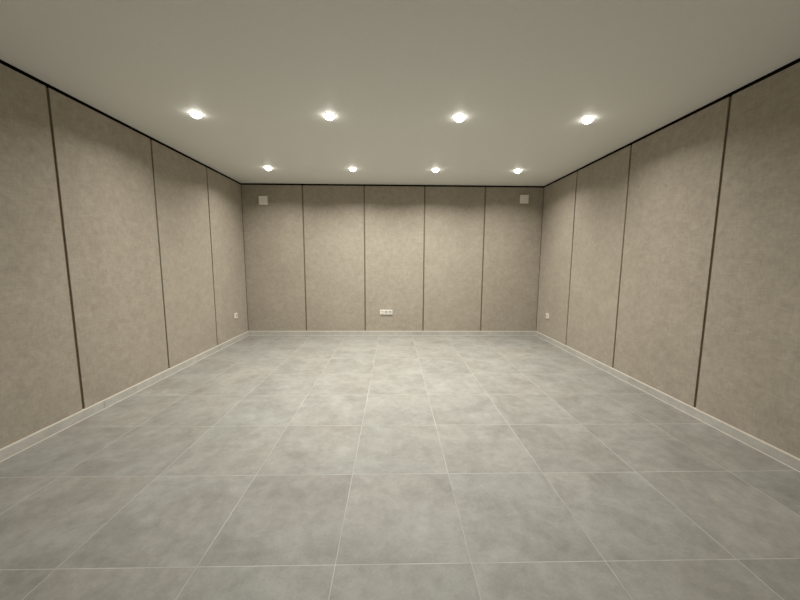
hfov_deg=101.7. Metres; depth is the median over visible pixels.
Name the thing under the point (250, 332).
baseboard
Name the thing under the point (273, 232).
wall panel
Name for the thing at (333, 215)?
wall panel
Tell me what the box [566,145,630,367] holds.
wall panel
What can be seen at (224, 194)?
wall panel
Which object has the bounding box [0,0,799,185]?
ceiling
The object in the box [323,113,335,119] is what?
recessed light
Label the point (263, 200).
wall box
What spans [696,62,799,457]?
wall panel
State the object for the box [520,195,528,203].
wall box
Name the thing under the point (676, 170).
wall panel
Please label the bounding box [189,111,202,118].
recessed light
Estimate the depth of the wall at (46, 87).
2.62 m
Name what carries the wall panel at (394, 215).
attached to the wall at (302, 185)
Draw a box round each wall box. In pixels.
[259,196,267,204]
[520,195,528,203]
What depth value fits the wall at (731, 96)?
2.71 m
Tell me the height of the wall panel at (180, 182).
2.530 m
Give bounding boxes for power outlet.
[380,310,391,313]
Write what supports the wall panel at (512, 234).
attached to the wall at (302, 185)
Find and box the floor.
[0,335,799,599]
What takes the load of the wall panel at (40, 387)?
attached to the wall at (46, 87)
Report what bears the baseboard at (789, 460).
attached to the wall at (731, 96)
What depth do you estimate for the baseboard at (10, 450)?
2.84 m
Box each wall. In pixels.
[46,87,216,408]
[241,185,543,330]
[566,96,731,407]
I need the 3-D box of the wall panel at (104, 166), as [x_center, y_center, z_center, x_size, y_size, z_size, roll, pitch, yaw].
[-2.663,-0.401,3.106,0.012,2.530,1.027,0,7,-1]
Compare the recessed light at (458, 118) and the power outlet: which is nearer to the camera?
the recessed light at (458, 118)
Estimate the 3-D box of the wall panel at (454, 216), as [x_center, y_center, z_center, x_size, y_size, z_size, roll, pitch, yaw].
[0.947,-0.696,5.768,1.027,2.530,0.012,0,7,-1]
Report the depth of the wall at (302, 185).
5.75 m
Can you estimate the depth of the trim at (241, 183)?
5.59 m
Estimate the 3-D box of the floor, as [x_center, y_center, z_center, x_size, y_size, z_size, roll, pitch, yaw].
[-0.046,1.107,2.427,5.520,0.120,7.323,0,7,-1]
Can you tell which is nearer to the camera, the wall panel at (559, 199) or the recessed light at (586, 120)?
the recessed light at (586, 120)
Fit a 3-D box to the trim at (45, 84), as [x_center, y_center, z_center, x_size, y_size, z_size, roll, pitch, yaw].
[-2.642,-1.566,2.066,0.007,0.028,7.015,0,7,-1]
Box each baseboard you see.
[0,331,248,461]
[249,331,535,334]
[536,331,799,471]
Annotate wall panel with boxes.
[0,63,81,448]
[47,88,167,408]
[151,140,216,367]
[206,168,247,344]
[241,185,305,330]
[303,185,364,330]
[365,186,423,330]
[424,187,484,330]
[481,187,543,330]
[536,172,576,344]
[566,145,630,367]
[613,97,729,406]
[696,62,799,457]
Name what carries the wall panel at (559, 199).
attached to the wall at (731, 96)
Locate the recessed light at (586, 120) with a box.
[581,116,594,123]
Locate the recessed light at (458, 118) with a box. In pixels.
[453,115,465,121]
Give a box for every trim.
[0,59,240,184]
[241,183,543,187]
[544,58,799,186]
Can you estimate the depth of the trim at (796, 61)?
2.77 m
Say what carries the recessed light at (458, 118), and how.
in the ceiling

